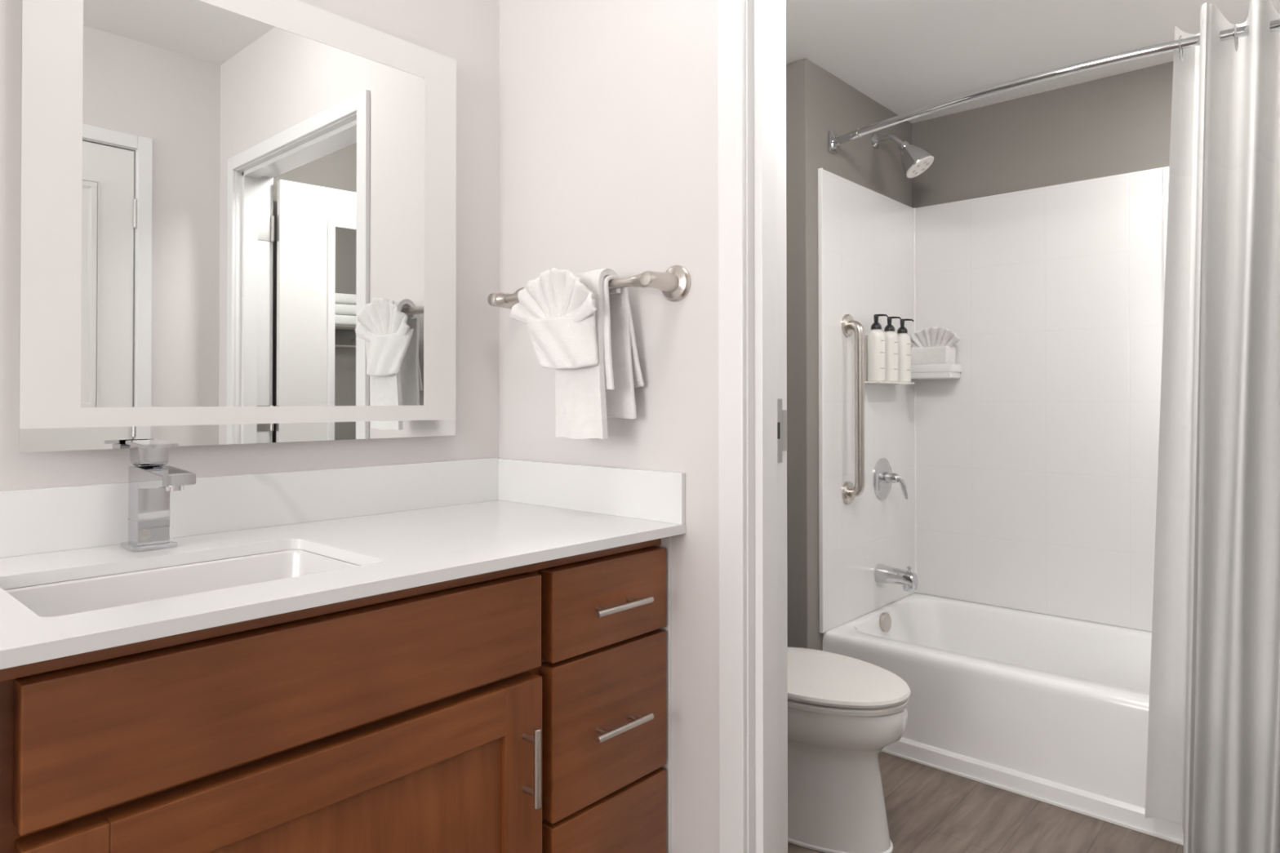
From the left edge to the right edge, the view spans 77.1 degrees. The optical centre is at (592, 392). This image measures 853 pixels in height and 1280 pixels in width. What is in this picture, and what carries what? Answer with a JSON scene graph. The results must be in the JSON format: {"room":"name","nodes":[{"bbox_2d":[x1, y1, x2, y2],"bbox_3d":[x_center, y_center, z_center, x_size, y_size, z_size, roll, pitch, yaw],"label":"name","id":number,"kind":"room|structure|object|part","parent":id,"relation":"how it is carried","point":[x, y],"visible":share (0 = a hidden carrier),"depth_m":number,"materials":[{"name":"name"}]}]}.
{"room":"hotel bathroom","nodes":[
{"label":"hotel bathroom","id":0,"kind":"room"},
{"bbox_2d":[0,0,499,491],"bbox_3d":[-1.653,-0.087,0.561,0.120,2.447,4.000,-1,-1,44],"label":"wall","id":1,"kind":"structure","parent":0,"point":[467,32],"depth_m":1.79,"materials":[{"name":"white paint"}]},
{"bbox_2d":[18,0,456,452],"bbox_3d":[-0.609,-0.335,1.549,0.030,0.862,0.826,-1,-1,44],"label":"wall mirror","id":2,"kind":"object","parent":1,"relation":"attached to","point":[238,217],"visible":1,"depth_m":1.47,"materials":[{"name":"mirror"}]},
{"bbox_2d":[0,457,497,558],"bbox_3d":[-0.729,0.206,1.431,0.012,0.102,1.438,-1,-1,44],"label":"backsplash","id":3,"kind":"structure","parent":1,"relation":"attached to","point":[52,519],"depth_m":1.51,"materials":[{"name":"white stone"}]},
{"bbox_2d":[498,0,719,852],"bbox_3d":[0.454,-0.079,1.405,2.005,2.447,0.130,-1,-1,44],"label":"wall","id":4,"kind":"structure","parent":0,"point":[609,108],"depth_m":1.65,"materials":[{"name":"white paint"}]},
{"bbox_2d":[487,265,690,309],"bbox_3d":[-0.034,-0.214,1.714,0.531,0.072,0.098,-1,-1,44],"label":"towel bar","id":5,"kind":"object","parent":4,"relation":"attached to","point":[674,283],"visible":0.78,"depth_m":1.57,"materials":[{"name":"silver metal"}]},
{"bbox_3d":[-0.200,-0.213,1.872,0.072,0.072,0.098,-1,-1,44],"label":"post","id":6,"kind":"part","parent":5,"relation":"part of","materials":[{"name":"silver metal"}]},
{"bbox_2d":[524,268,644,439],"bbox_3d":[-0.028,-0.077,1.659,0.244,0.342,0.141,0,-1,40],"label":"hand towel","id":7,"kind":"object","parent":5,"relation":"hanging from","point":[594,359],"visible":0.87,"depth_m":1.61,"materials":[{"name":"white fabric"}]},
{"bbox_2d":[510,267,596,323],"bbox_3d":[-0.081,-0.185,1.623,0.248,0.127,0.039,-1,-1,44],"label":"washcloth","id":8,"kind":"object","parent":7,"relation":"in","point":[556,292],"visible":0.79,"depth_m":1.62,"materials":[{"name":"white fabric"}]},
{"bbox_3d":[0.132,-0.216,1.555,0.072,0.072,0.098,-1,-1,44],"label":"post","id":9,"kind":"part","parent":5,"relation":"part of","materials":[{"name":"silver metal"}]},
{"bbox_2d":[497,458,684,524],"bbox_3d":[-0.028,0.210,1.763,0.568,0.100,0.012,-1,-1,44],"label":"backsplash","id":10,"kind":"structure","parent":4,"relation":"attached to","point":[639,494],"depth_m":1.72,"materials":[{"name":"white stone"}]},
{"bbox_2d":[717,0,787,852],"bbox_3d":[0.652,0.117,1.214,1.001,2.052,0.159,-1,-1,44],"label":"trim","id":11,"kind":"structure","parent":4,"relation":"attached to","point":[752,33],"depth_m":1.49,"materials":[{"name":"white paint"}]},
{"bbox_3d":[0.363,0.074,1.552,0.002,0.124,0.048,-1,-1,44],"label":"strike plate","id":12,"kind":"part","parent":11,"relation":"part of","materials":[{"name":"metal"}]},
{"bbox_2d":[786,57,911,650],"bbox_3d":[0.905,0.021,3.112,0.322,2.280,0.884,-1,-1,44],"label":"wall","id":13,"kind":"structure","parent":0,"point":[818,102],"depth_m":2.72,"materials":[{"name":"beige paint"}]},
{"bbox_2d":[871,133,933,177],"bbox_3d":[1.166,-0.896,3.005,0.216,0.192,0.116,-1,-1,44],"label":"showerhead","id":14,"kind":"object","parent":13,"relation":"attached to","point":[915,160],"visible":1,"depth_m":2.96,"materials":[{"name":"silver metal"}]},
{"bbox_3d":[1.124,-0.948,3.036,0.111,0.054,0.022,-1,-1,44],"label":"arm","id":15,"kind":"part","parent":14,"relation":"part of","materials":[{"name":"silver metal"}]},
{"bbox_3d":[1.210,-0.832,2.962,0.092,0.063,0.110,-1,-1,44],"label":"plate","id":16,"kind":"part","parent":14,"relation":"part of","materials":[{"name":"white plastic"}]},
{"bbox_2d":[828,18,1279,154],"bbox_3d":[1.347,-0.881,2.247,1.523,0.072,0.164,-1,-1,44],"label":"shower rod","id":17,"kind":"object","parent":13,"relation":"attached to","point":[835,141],"visible":0.95,"depth_m":2.23,"materials":[{"name":"silver metal"}]},
{"bbox_2d":[1144,0,1279,852],"bbox_3d":[1.656,0.098,1.891,0.592,2.078,0.271,0,-1,32],"label":"shower curtain","id":18,"kind":"object","parent":17,"relation":"hanging from","point":[1213,752],"visible":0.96,"depth_m":1.96,"materials":[{"name":"fabric"}]},
{"bbox_3d":[1.693,-0.733,1.906,0.526,0.340,0.203,0,-1,33],"label":"sheer panel","id":19,"kind":"part","parent":18,"relation":"part of","materials":[{"name":"white fabric"}]},
{"bbox_2d":[787,751,1183,852],"bbox_3d":[-0.232,1.168,0.696,2.035,0.060,6.174,-1,-1,44],"label":"floor","id":20,"kind":"structure","parent":0,"point":[929,810],"depth_m":2.14,"materials":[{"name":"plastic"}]},
{"bbox_2d":[0,536,671,852],"bbox_3d":[-0.513,0.709,1.249,0.566,0.868,1.420,-1,-1,44],"label":"vanity cabinet","id":21,"kind":"object","parent":20,"relation":"on","point":[526,708],"visible":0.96,"depth_m":1.12,"materials":[{"name":"brown wood"}]},
{"bbox_3d":[-0.347,0.513,1.096,0.036,0.076,0.565,-1,-1,44],"label":"rail","id":22,"kind":"part","parent":21,"relation":"part of","materials":[{"name":"brown wood"}]},
{"bbox_2d":[0,457,685,669],"bbox_3d":[-0.523,0.213,1.242,0.570,0.120,1.450,-1,-1,44],"label":"countertop","id":23,"kind":"structure","parent":21,"relation":"on","point":[405,526],"depth_m":1.38,"materials":[{"name":"white stone"}]},
{"bbox_2d":[120,439,195,551],"bbox_3d":[-0.696,0.168,1.291,0.169,0.176,0.067,-1,-1,44],"label":"faucet","id":24,"kind":"object","parent":23,"relation":"on","point":[151,482],"visible":1,"depth_m":1.30,"materials":[{"name":"silver metal"}]},
{"bbox_3d":[-0.733,0.252,1.325,0.066,0.008,0.067,-1,-1,44],"label":"plate","id":25,"kind":"part","parent":24,"relation":"part of","materials":[{"name":"silver metal"}]},
{"bbox_3d":[-0.725,0.085,1.319,0.082,0.010,0.055,-1,-1,44],"label":"lever","id":26,"kind":"part","parent":24,"relation":"part of","materials":[{"name":"silver metal"}]},
{"bbox_3d":[-0.675,0.138,1.272,0.112,0.034,0.049,-1,-1,44],"label":"spout","id":27,"kind":"part","parent":24,"relation":"part of","materials":[{"name":"silver metal"}]},
{"bbox_2d":[3,549,359,617],"bbox_3d":[-0.565,0.342,1.150,0.337,0.138,0.484,-1,-1,44],"label":"sink","id":28,"kind":"object","parent":23,"relation":"in","point":[60,598],"visible":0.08,"depth_m":1.25,"materials":[{"name":"white ceramic"}]},
{"bbox_3d":[-0.349,0.746,1.095,0.020,0.400,0.575,-1,-1,44],"label":"door","id":29,"kind":"part","parent":21,"relation":"part of","materials":[{"name":"brown wood"}]},
{"bbox_3d":[-0.099,0.607,1.302,0.038,0.126,0.012,-1,-1,44],"label":"handle","id":30,"kind":"part","parent":21,"relation":"part of","materials":[{"name":"silver metal"}]},
{"bbox_3d":[0.027,0.386,1.489,0.036,0.156,0.311,-1,-1,44],"label":"drawer","id":31,"kind":"part","parent":21,"relation":"part of","materials":[{"name":"brown wood"}]},
{"bbox_3d":[0.027,0.603,1.487,0.036,0.264,0.311,-1,-1,44],"label":"drawer","id":32,"kind":"part","parent":21,"relation":"part of","materials":[{"name":"brown wood"}]},
{"bbox_3d":[0.027,0.882,1.485,0.036,0.276,0.311,-1,-1,44],"label":"drawer","id":33,"kind":"part","parent":21,"relation":"part of","materials":[{"name":"brown wood"}]},
{"bbox_3d":[0.050,0.606,1.459,0.038,0.012,0.148,-1,-1,44],"label":"handle","id":34,"kind":"part","parent":21,"relation":"part of","materials":[{"name":"silver metal"}]},
{"bbox_3d":[0.050,0.388,1.461,0.038,0.012,0.148,-1,-1,44],"label":"handle","id":35,"kind":"part","parent":21,"relation":"part of","materials":[{"name":"silver metal"}]},
{"bbox_2d":[787,647,911,852],"bbox_3d":[0.502,0.784,2.229,0.745,0.734,0.410,-1,-1,44],"label":"toilet","id":36,"kind":"object","parent":20,"relation":"on","point":[842,710],"visible":0.3,"depth_m":2.00,"materials":[{"name":"white ceramic"}]},
{"bbox_3d":[0.540,0.969,2.191,0.632,0.365,0.376,-1,-1,44],"label":"bowl","id":37,"kind":"part","parent":36,"relation":"part of","materials":[{"name":"white ceramic"}]},
{"bbox_3d":[0.605,0.777,2.130,0.452,0.017,0.374,-1,-1,44],"label":"seat","id":38,"kind":"part","parent":36,"relation":"part of","materials":[{"name":"plastic"}]},
{"bbox_3d":[0.602,0.752,2.133,0.468,0.025,0.380,-1,-1,44],"label":"lid","id":39,"kind":"part","parent":36,"relation":"part of","materials":[{"name":"plastic"}]},
{"bbox_2d":[822,592,1183,845],"bbox_3d":[1.600,0.986,2.494,1.522,0.338,0.803,-1,-1,44],"label":"bathtub","id":40,"kind":"object","parent":20,"relation":"on","point":[1047,708],"visible":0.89,"depth_m":2.42,"materials":[{"name":"white ceramic"}]},
{"bbox_3d":[1.091,0.856,2.985,0.023,0.069,0.068,-1,-1,44],"label":"overflow plate","id":41,"kind":"part","parent":40,"relation":"part of","materials":[{"name":"silver metal"}]},
{"bbox_2d":[817,166,1168,633],"bbox_3d":[1.599,0.024,2.502,1.523,1.584,0.806,-1,-1,44],"label":"tub surround","id":42,"kind":"object","parent":40,"relation":"on","point":[1027,463],"depth_m":2.96,"materials":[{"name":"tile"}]},
{"bbox_2d":[841,314,864,504],"bbox_3d":[0.933,0.059,2.842,0.069,0.678,0.080,-1,-1,44],"label":"grab bar","id":43,"kind":"object","parent":42,"relation":"attached to","point":[849,326],"visible":1,"depth_m":2.81,"materials":[{"name":"silver metal"}]},
{"bbox_3d":[1.089,-0.123,3.049,0.008,0.177,0.325,-1,-1,44],"label":"plate","id":44,"kind":"part","parent":42,"relation":"part of","materials":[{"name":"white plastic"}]},
{"bbox_3d":[1.054,0.029,3.025,0.011,1.584,0.804,-1,-1,44],"label":"panel","id":45,"kind":"part","parent":42,"relation":"part of","materials":[{"name":"plastic"}]},
{"bbox_2d":[867,314,888,381],"bbox_3d":[1.040,-0.163,2.936,0.061,0.246,0.066,0,-1,-6],"label":"pump bottle","id":46,"kind":"object","parent":42,"relation":"on","point":[876,337],"visible":0.98,"depth_m":2.91,"materials":[{"name":"white plastic"}]},
{"bbox_3d":[1.113,-0.122,3.026,0.076,0.180,0.325,-1,-1,44],"label":"dispenser bracket","id":47,"kind":"part","parent":42,"relation":"part of","materials":[{"name":"white plastic"}]},
{"bbox_2d":[864,381,914,384],"bbox_3d":[1.117,-0.035,3.023,0.068,0.006,0.318,-1,-1,44],"label":"tray","id":48,"kind":"object","parent":42,"relation":"on","point":[865,382],"depth_m":2.95,"materials":[{"name":"white plastic"}]},
{"bbox_2d":[872,457,907,499],"bbox_3d":[1.142,0.331,3.039,0.093,0.160,0.160,-1,-1,44],"label":"shower valve","id":49,"kind":"object","parent":42,"relation":"attached to","point":[883,477],"visible":1,"depth_m":3.03,"materials":[{"name":"silver metal"}]},
{"bbox_3d":[1.136,0.325,3.045,0.053,0.044,0.044,-1,-1,44],"label":"handle","id":50,"kind":"part","parent":49,"relation":"part of","materials":[{"name":"silver metal"}]},
{"bbox_3d":[1.165,0.358,3.032,0.051,0.094,0.024,0,-1,15],"label":"lever","id":51,"kind":"part","parent":49,"relation":"part of","materials":[{"name":"silver metal"}]},
{"bbox_2d":[884,316,901,382],"bbox_3d":[1.120,-0.162,3.020,0.061,0.246,0.066,0,-1,-6],"label":"pump bottle","id":52,"kind":"object","parent":42,"relation":"on","point":[891,375],"visible":0.88,"depth_m":3.00,"materials":[{"name":"white plastic"}]},
{"bbox_2d":[874,563,918,591],"bbox_3d":[1.135,0.687,2.993,0.142,0.089,0.074,-1,-1,44],"label":"tub spout","id":53,"kind":"object","parent":42,"relation":"attached to","point":[883,574],"visible":1,"depth_m":2.97,"materials":[{"name":"silver metal"}]},
{"bbox_3d":[1.169,0.654,2.961,0.018,0.024,0.018,-1,-1,44],"label":"diverter knob","id":54,"kind":"part","parent":53,"relation":"part of","materials":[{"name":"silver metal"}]},
{"bbox_2d":[897,318,914,382],"bbox_3d":[1.201,-0.161,3.105,0.061,0.246,0.066,0,-1,-6],"label":"pump bottle","id":55,"kind":"object","parent":42,"relation":"on","point":[904,340],"visible":0.81,"depth_m":3.08,"materials":[{"name":"white plastic"}]},
{"bbox_2d":[910,326,960,364],"bbox_3d":[1.359,-0.179,3.203,0.226,0.160,0.088,-1,-1,44],"label":"washcloth","id":56,"kind":"object","parent":42,"relation":"on","point":[929,345],"visible":0.95,"depth_m":3.17,"materials":[{"name":"white fabric"}]},
{"bbox_2d":[911,371,960,379],"bbox_3d":[1.355,-0.077,3.200,0.184,0.047,0.112,-1,-1,44],"label":"corner shelf","id":57,"kind":"object","parent":42,"relation":"attached to","point":[914,375],"depth_m":3.15,"materials":[{"name":"white plastic"}]},
{"bbox_2d":[786,0,1279,123],"bbox_3d":[1.171,-1.158,2.189,2.035,0.060,2.109,-1,-1,44],"label":"ceiling","id":58,"kind":"structure","parent":0,"point":[904,55],"depth_m":2.56,"materials":[{"name":"white paint"}]},
{"bbox_2d":[911,61,1173,208],"bbox_3d":[1.839,0.019,2.915,1.946,2.280,0.120,-1,-1,44],"label":"wall","id":59,"kind":"structure","parent":0,"point":[1117,124],"depth_m":2.98,"materials":[{"name":"beige paint"}]}
]}

